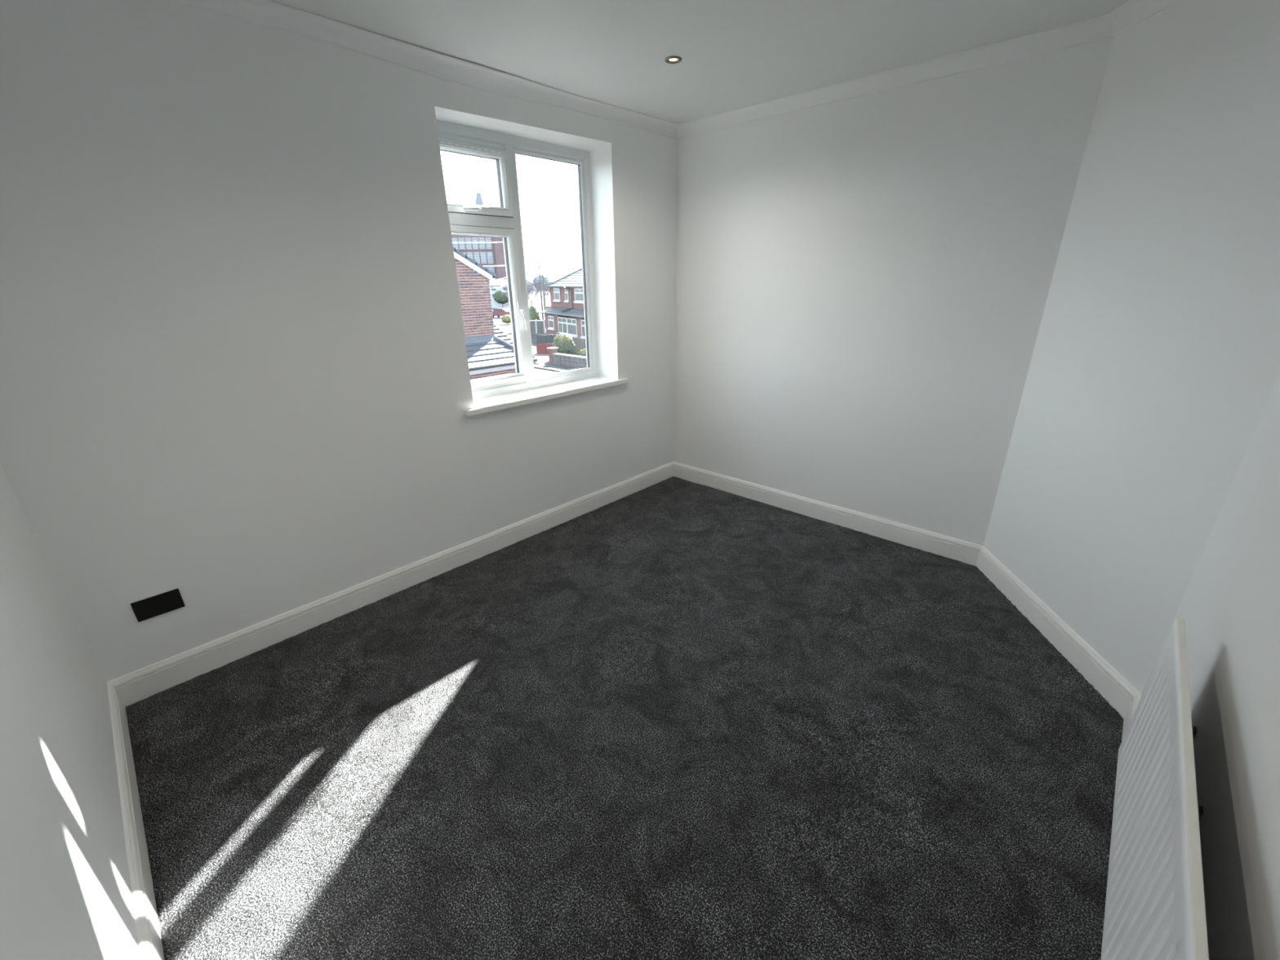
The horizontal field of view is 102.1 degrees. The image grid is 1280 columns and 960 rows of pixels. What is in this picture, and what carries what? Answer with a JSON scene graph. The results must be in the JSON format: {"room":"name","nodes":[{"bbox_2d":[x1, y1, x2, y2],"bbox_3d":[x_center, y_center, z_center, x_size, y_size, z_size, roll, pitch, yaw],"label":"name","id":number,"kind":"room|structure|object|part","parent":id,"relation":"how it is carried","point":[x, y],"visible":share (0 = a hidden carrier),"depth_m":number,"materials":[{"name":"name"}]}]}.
{"room":"empty bedroom","nodes":[
{"label":"empty bedroom","id":0,"kind":"room"},
{"bbox_2d":[0,464,139,959],"bbox_3d":[-1.080,0.103,0.621,3.213,2.735,0.120,18,28,40],"label":"wall","id":1,"kind":"structure","parent":0,"point":[65,890],"depth_m":1.16,"materials":[{"name":"paint"}]},
{"bbox_2d":[106,681,164,959],"bbox_3d":[-1.017,1.213,1.107,2.973,0.132,0.018,18,28,40],"label":"baseboard","id":2,"kind":"structure","parent":1,"relation":"attached to","point":[145,913],"depth_m":1.49,"materials":[{"name":"white wood"}]},
{"bbox_2d":[0,0,677,681],"bbox_3d":[-1.018,-0.779,2.890,0.270,2.735,3.735,18,28,40],"label":"wall","id":3,"kind":"structure","parent":0,"point":[234,375],"depth_m":2.12,"materials":[{"name":"paint"}]},
{"bbox_2d":[129,587,185,622],"bbox_3d":[-1.949,0.506,2.094,0.008,0.088,0.147,18,28,40],"label":"socket plate","id":4,"kind":"object","parent":3,"relation":"attached to","point":[152,606],"visible":1,"depth_m":2.09,"materials":[{"name":"black plastic"}]},
{"bbox_2d":[108,462,673,706],"bbox_3d":[-0.900,0.383,3.239,0.018,0.132,3.495,18,28,40],"label":"baseboard","id":5,"kind":"structure","parent":3,"relation":"attached to","point":[134,686],"depth_m":2.64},
{"bbox_2d":[170,0,679,138],"bbox_3d":[-0.913,-1.882,2.340,0.077,0.086,3.495,18,28,40],"label":"trim","id":6,"kind":"structure","parent":3,"relation":"attached to","point":[268,13],"depth_m":2.29,"materials":[{"name":"white paint"}]},
{"bbox_2d":[435,120,628,416],"bbox_3d":[-0.671,-1.236,3.165,0.390,1.498,1.283,18,28,40],"label":"window","id":7,"kind":"structure","parent":3,"relation":"in","point":[520,388],"depth_m":3.14,"materials":[{"name":"white plastic"}]},
{"bbox_3d":[-0.913,-1.467,2.793,0.051,0.024,0.117,18,28,40],"label":"handle","id":8,"kind":"part","parent":7,"relation":"part of","materials":[{"name":"white plastic"}]},
{"bbox_2d":[439,138,504,155],"bbox_3d":[-0.890,-1.760,2.740,0.013,0.024,0.393,18,28,40],"label":"vent","id":9,"kind":"object","parent":7,"relation":"attached to","point":[445,144],"depth_m":2.73,"materials":[{"name":"white plastic"}]},
{"bbox_3d":[-0.924,-1.637,2.825,0.087,0.334,0.458,18,28,40],"label":"sash","id":10,"kind":"part","parent":7,"relation":"part of","materials":[{"name":"white plastic"}]},
{"bbox_3d":[-0.915,-1.011,3.068,0.087,0.881,0.458,18,28,40],"label":"sash","id":11,"kind":"part","parent":7,"relation":"part of","materials":[{"name":"white plastic"}]},
{"bbox_3d":[-0.723,-1.005,3.183,0.054,0.165,0.025,13,25,31],"label":"handle","id":12,"kind":"part","parent":7,"relation":"part of","materials":[{"name":"white plastic"}]},
{"bbox_3d":[-0.610,-0.570,3.373,0.250,0.034,1.283,18,28,40],"label":"sill","id":13,"kind":"part","parent":7,"relation":"part of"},
{"bbox_2d":[266,0,1128,123],"bbox_3d":[0.142,-1.645,1.370,3.213,0.150,3.791,18,28,40],"label":"ceiling","id":14,"kind":"structure","parent":0,"point":[734,54],"depth_m":2.20,"materials":[{"name":"white paint"}]},
{"bbox_2d":[664,55,681,63],"bbox_3d":[0.157,-1.974,2.432,0.081,0.006,0.081,18,28,40],"label":"recessed light","id":15,"kind":"object","parent":14,"relation":"in","point":[670,60],"visible":1,"depth_m":2.43,"materials":[{"name":"silver metal"}]},
{"bbox_2d":[673,37,1114,546],"bbox_3d":[1.131,-0.980,3.329,2.458,2.735,0.120,18,28,39],"label":"wall","id":16,"kind":"structure","parent":0,"point":[863,283],"depth_m":2.99,"materials":[{"name":"paint"}]},
{"bbox_2d":[673,461,982,565],"bbox_3d":[1.122,0.174,3.703,2.279,0.132,0.018,18,28,39],"label":"baseboard","id":17,"kind":"structure","parent":16,"relation":"attached to","point":[966,552],"depth_m":3.49,"materials":[{"name":"white wood"}]},
{"bbox_2d":[677,14,1113,138],"bbox_3d":[1.073,-2.098,2.799,2.279,0.066,0.070,18,28,39],"label":"trim","id":18,"kind":"structure","parent":16,"relation":"attached to","point":[1100,28],"depth_m":2.54,"materials":[{"name":"white paint"}]},
{"bbox_2d":[983,0,1279,693],"bbox_3d":[1.956,-0.485,2.026,0.120,2.735,1.240,1,21,6],"label":"wall","id":19,"kind":"structure","parent":0,"point":[1153,372],"depth_m":1.90,"materials":[{"name":"paint"}]},
{"bbox_2d":[976,546,1140,718],"bbox_3d":[1.902,0.646,2.462,0.018,0.132,1.139,1,21,6],"label":"baseboard","id":20,"kind":"structure","parent":19,"relation":"attached to","point":[1113,686],"depth_m":2.30,"materials":[{"name":"white wood"}]},
{"bbox_2d":[1106,0,1177,37],"bbox_3d":[1.845,-1.635,1.579,0.070,0.066,1.139,1,21,6],"label":"trim","id":21,"kind":"structure","parent":19,"relation":"attached to","point":[1132,12],"depth_m":1.99,"materials":[{"name":"white paint"}]},
{"bbox_2d":[1141,374,1279,959],"bbox_3d":[0.954,0.110,0.533,0.120,2.735,2.802,18,28,40],"label":"wall","id":22,"kind":"structure","parent":0,"point":[1229,606],"depth_m":1.04,"materials":[{"name":"paint"}]},
{"bbox_2d":[1121,693,1141,741],"bbox_3d":[0.946,1.211,1.043,0.018,0.132,2.640,18,28,40],"label":"baseboard","id":23,"kind":"structure","parent":22,"relation":"attached to","point":[1134,703],"depth_m":1.89,"materials":[{"name":"white wood"}]},
{"bbox_2d":[1100,617,1208,959],"bbox_3d":[0.866,0.756,0.839,0.090,0.442,1.492,18,28,40],"label":"radiator","id":24,"kind":"object","parent":22,"relation":"attached to","point":[1155,909],"visible":1,"depth_m":0.95,"materials":[{"name":"white metal"}]},
{"bbox_3d":[0.177,0.886,2.354,3.213,0.188,3.791,18,28,40],"label":"floor","id":25,"kind":"structure","parent":0,"visible":0},
{"bbox_2d":[125,476,1123,959],"bbox_3d":[0.180,0.787,2.314,2.946,0.016,3.519,18,28,40],"label":"carpet","id":26,"kind":"object","parent":25,"relation":"on","point":[673,717],"visible":1,"depth_m":1.79,"materials":[{"name":"grey carpet"}]},
{"label":"outside","id":27,"kind":"structure","parent":0,"visible":0},
{"bbox_2d":[492,288,581,371],"bbox_3d":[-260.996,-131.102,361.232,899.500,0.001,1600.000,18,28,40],"label":"ground","id":28,"kind":"structure","parent":27,"point":[506,328],"depth_m":65.14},
{"bbox_2d":[451,192,506,279],"bbox_3d":[-55.705,-69.197,156.101,33.900,31.950,14.200,-1,21,0],"label":"mill","id":29,"kind":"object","parent":28,"relation":"on","point":[488,254],"visible":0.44,"depth_m":150.49,"materials":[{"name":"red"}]},
{"bbox_3d":[-43.800,-61.728,152.542,1.390,2.840,0.050,-1,21,0],"label":"pane","id":30,"kind":"part","parent":29,"relation":"part of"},
{"bbox_2d":[453,246,538,379],"bbox_3d":[-9.544,-4.305,15.326,10.410,7.815,8.900,18,28,40],"label":"brick house","id":31,"kind":"structure","parent":28,"relation":"on","point":[488,355],"depth_m":14.60,"materials":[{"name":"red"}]},
{"bbox_2d":[488,279,509,308],"bbox_3d":[-32.501,-40.072,111.200,13.800,5.600,8.800,-1,21,0],"label":"house","id":32,"kind":"structure","parent":28,"relation":"on","point":[495,304],"depth_m":107.78,"materials":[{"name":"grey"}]},
{"bbox_2d":[493,289,508,307],"bbox_3d":[-28.288,-37.033,105.905,3.235,3.665,3.221,18,28,40],"label":"street tree","id":33,"kind":"object","parent":28,"relation":"on","point":[500,297],"visible":0.95,"depth_m":104.75,"materials":[{"name":"green plant"}]},
{"bbox_2d":[492,307,510,317],"bbox_3d":[-21.326,-25.840,79.980,4.106,1.392,1.680,8,23,22],"label":"parked car","id":34,"kind":"object","parent":28,"relation":"on","point":[502,311],"visible":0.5,"depth_m":79.19,"materials":[{"name":"red paint"}]},
{"bbox_2d":[493,324,513,345],"bbox_3d":[-6.424,-4.092,20.124,5.030,3.860,2.350,18,28,40],"label":"outbuilding","id":35,"kind":"structure","parent":28,"relation":"on","point":[498,332],"depth_m":19.31,"materials":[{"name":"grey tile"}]},
{"bbox_2d":[501,314,511,324],"bbox_3d":[-17.397,-21.126,67.922,1.649,1.262,1.648,-12,24,-26],"label":"shrub","id":36,"kind":"object","parent":28,"relation":"on","point":[505,318],"visible":0.8,"depth_m":67.38,"materials":[{"name":"green plant"}]},
{"bbox_2d":[505,285,537,300],"bbox_3d":[-16.210,-24.451,70.638,4.654,5.457,3.663,-8,22,-18],"label":"bare tree","id":37,"kind":"object","parent":28,"relation":"on","point":[532,293],"visible":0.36,"depth_m":70.06,"materials":[{"name":"grey plant"}]},
{"bbox_2d":[506,284,538,297],"bbox_3d":[-17.403,-26.795,76.956,4.496,5.278,4.812,0,21,3],"label":"bare tree","id":38,"kind":"object","parent":28,"relation":"on","point":[528,284],"visible":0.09,"depth_m":77.13,"materials":[{"name":"grey plant"}]},
{"bbox_2d":[526,280,534,291],"bbox_3d":[-61.012,-102.586,275.387,9.658,8.018,9.500,18,28,40],"label":"tree","id":39,"kind":"object","parent":28,"relation":"on","point":[528,282],"visible":0.16,"depth_m":272.76,"materials":[{"name":"grey plant"}]},
{"bbox_2d":[528,305,540,319],"bbox_3d":[-11.761,-17.676,57.034,1.626,3.014,1.605,18,28,40],"label":"conifer","id":40,"kind":"object","parent":28,"relation":"on","point":[533,312],"visible":0.35,"depth_m":56.33,"materials":[{"name":"green plant"}]},
{"bbox_2d":[527,281,542,306],"bbox_3d":[-17.844,-30.062,85.468,4.296,5.210,3.179,0,21,1],"label":"bare tree","id":41,"kind":"object","parent":28,"relation":"on","point":[538,286],"visible":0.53,"depth_m":84.99,"materials":[{"name":"grey plant"}]},
{"bbox_2d":[529,319,546,333],"bbox_3d":[-11.310,-16.114,54.450,3.036,1.520,0.150,7,23,20],"label":"fence","id":42,"kind":"object","parent":28,"relation":"on","point":[536,326],"visible":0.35,"depth_m":54.19,"materials":[{"name":"grey"}]},
{"bbox_3d":[-9.947,-15.943,53.961,0.120,1.520,0.150,7,23,20],"label":"post","id":43,"kind":"part","parent":42,"relation":"part of","materials":[{"name":"grey"}]},
{"bbox_2d":[530,281,550,300],"bbox_3d":[-17.021,-32.387,91.236,4.017,5.343,4.579,6,22,18],"label":"bare tree","id":44,"kind":"object","parent":28,"relation":"on","point":[545,283],"visible":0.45,"depth_m":90.36,"materials":[{"name":"grey plant"}]},
{"bbox_2d":[532,275,549,289],"bbox_3d":[-58.150,-115.763,303.621,10.684,8.787,10.589,18,28,40],"label":"tree","id":45,"kind":"object","parent":28,"relation":"on","point":[536,280],"visible":0.54,"depth_m":299.90,"materials":[{"name":"grey plant"}]},
{"bbox_2d":[537,261,543,319],"bbox_3d":[-10.699,-19.818,56.048,0.196,7.250,0.196,-10,23,-23],"label":"telegraph pole","id":46,"kind":"object","parent":28,"relation":"on","point":[538,261],"visible":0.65,"depth_m":55.84,"materials":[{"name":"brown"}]},
{"bbox_2d":[533,352,549,363],"bbox_3d":[-8.059,-9.177,38.535,6.900,0.001,4.700,18,28,40],"label":"driveway","id":47,"kind":"structure","parent":28,"relation":"on","point":[541,357],"depth_m":37.93,"materials":[{"name":"grey concrete"}]},
{"bbox_2d":[542,273,546,328],"bbox_3d":[-11.174,-20.926,60.572,0.277,6.050,0.277,-10,23,-23],"label":"telegraph pole","id":48,"kind":"object","parent":28,"relation":"on","point":[543,283],"visible":0.77,"depth_m":60.25,"materials":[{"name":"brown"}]},
{"bbox_2d":[536,343,552,354],"bbox_3d":[-6.853,-10.120,39.886,2.290,0.787,0.200,2,21,8],"label":"wall","id":49,"kind":"structure","parent":28,"relation":"on","point":[542,348],"depth_m":39.88,"materials":[{"name":"red brick"}]},
{"bbox_3d":[-7.612,-10.152,39.996,0.755,0.786,0.200,2,21,8],"label":"panel","id":50,"kind":"part","parent":49,"relation":"part of","materials":[{"name":"red brick"}]},
{"bbox_3d":[-6.853,-10.120,39.886,0.755,0.787,0.200,2,21,8],"label":"panel","id":51,"kind":"part","parent":49,"relation":"part of","materials":[{"name":"red brick"}]},
{"bbox_2d":[530,333,559,344],"bbox_3d":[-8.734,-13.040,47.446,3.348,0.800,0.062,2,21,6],"label":"fence","id":52,"kind":"object","parent":28,"relation":"on","point":[533,335],"visible":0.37,"depth_m":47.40,"materials":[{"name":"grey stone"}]},
{"bbox_2d":[533,368,556,376],"bbox_3d":[-23.941,-12.203,46.924,54.500,0.012,2.500,18,28,40],"label":"road","id":53,"kind":"structure","parent":28,"relation":"on","point":[537,371],"depth_m":32.15,"materials":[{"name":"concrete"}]},
{"bbox_3d":[-7.284,-10.118,30.632,0.700,7.500,0.275,18,28,40],"label":"telegraph pole","id":54,"kind":"object","parent":53,"relation":"on","visible":0},
{"bbox_2d":[452,241,502,243],"bbox_3d":[-8.234,-10.496,22.779,0.024,0.844,14.480,2,21,7],"label":"overhead cable","id":55,"kind":"object","parent":54,"relation":"attached to","point":[502,242],"visible":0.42,"depth_m":24.22,"materials":[{"name":"grey plastic"}]},
{"bbox_2d":[542,287,550,297],"bbox_3d":[-12.166,-25.947,74.771,4.262,5.144,3.913,-5,22,-11],"label":"bare tree","id":56,"kind":"object","parent":28,"relation":"on","point":[547,289],"visible":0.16,"depth_m":74.04,"materials":[{"name":"grey plant"}]},
{"bbox_2d":[543,368,554,371],"bbox_3d":[-5.758,-7.013,32.803,0.900,0.100,0.170,18,28,40],"label":"kerb stone","id":57,"kind":"object","parent":28,"relation":"on","point":[547,369],"visible":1,"depth_m":32.78,"materials":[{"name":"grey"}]},
{"bbox_2d":[546,346,558,364],"bbox_3d":[-5.935,-8.509,35.346,0.560,1.050,0.560,18,28,40],"label":"gate pier","id":58,"kind":"structure","parent":28,"relation":"on","point":[552,349],"depth_m":35.16,"materials":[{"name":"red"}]},
{"bbox_2d":[552,368,562,372],"bbox_3d":[-5.085,-6.794,32.215,0.900,0.100,0.170,18,28,40],"label":"kerb stone","id":59,"kind":"object","parent":28,"relation":"on","point":[554,370],"visible":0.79,"depth_m":32.17,"materials":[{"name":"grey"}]},
{"bbox_2d":[540,267,585,338],"bbox_3d":[-1.785,-16.876,48.119,9.630,7.282,17.384,-14,25,-30],"label":"house","id":60,"kind":"structure","parent":28,"relation":"on","point":[566,314],"depth_m":49.56,"materials":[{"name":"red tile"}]},
{"bbox_3d":[-8.810,-15.519,51.495,0.020,0.689,1.200,-14,25,-30],"label":"pane","id":61,"kind":"part","parent":60,"relation":"part of","materials":[{"name":"grey glass"}]},
{"bbox_3d":[-8.267,-18.354,51.626,0.020,0.662,1.300,-14,25,-30],"label":"pane","id":62,"kind":"part","parent":60,"relation":"part of","materials":[{"name":"grey glass"}]},
{"bbox_3d":[-7.638,-14.693,49.881,0.020,0.887,0.900,-14,25,-30],"label":"pane","id":63,"kind":"part","parent":60,"relation":"part of","materials":[{"name":"grey glass"}]},
{"bbox_3d":[-7.093,-14.395,49.097,0.020,0.887,0.900,-14,25,-30],"label":"pane","id":64,"kind":"part","parent":60,"relation":"part of","materials":[{"name":"grey glass"}]},
{"bbox_3d":[-6.263,-13.942,47.901,0.020,0.887,1.850,-14,25,-30],"label":"pane","id":65,"kind":"part","parent":60,"relation":"part of","materials":[{"name":"grey glass"}]},
{"bbox_3d":[-5.545,-16.867,47.704,0.020,0.662,1.900,-14,25,-30],"label":"pane","id":66,"kind":"part","parent":60,"relation":"part of","materials":[{"name":"grey glass"}]},
{"bbox_3d":[-4.876,-13.183,45.900,0.020,0.887,1.150,-14,25,-30],"label":"pane","id":67,"kind":"part","parent":60,"relation":"part of","materials":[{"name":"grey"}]},
{"bbox_2d":[551,333,575,355],"bbox_3d":[-5.478,-9.646,37.176,1.737,1.853,1.719,18,28,40],"label":"round bush","id":68,"kind":"object","parent":28,"relation":"on","point":[565,343],"visible":0.84,"depth_m":36.57,"materials":[{"name":"green plant"}]},
{"bbox_2d":[551,352,586,368],"bbox_3d":[-2.522,-7.176,32.237,9.000,0.730,0.340,18,28,40],"label":"wall","id":69,"kind":"structure","parent":28,"relation":"on","point":[568,360],"depth_m":33.87,"materials":[{"name":"brick"}]},
{"bbox_2d":[572,337,586,350],"bbox_3d":[-3.766,-10.505,40.541,0.042,0.950,6.018,-18,27,-38],"label":"fence","id":70,"kind":"object","parent":28,"relation":"on","point":[580,343],"visible":0.2,"depth_m":41.64,"materials":[{"name":"grey"}]},
{"bbox_2d":[573,348,586,356],"bbox_3d":[-3.372,-8.575,35.614,3.529,0.917,1.051,18,28,40],"label":"hedge","id":71,"kind":"object","parent":28,"relation":"on","point":[579,352],"visible":0.34,"depth_m":35.77,"materials":[{"name":"green plant"}]}
]}

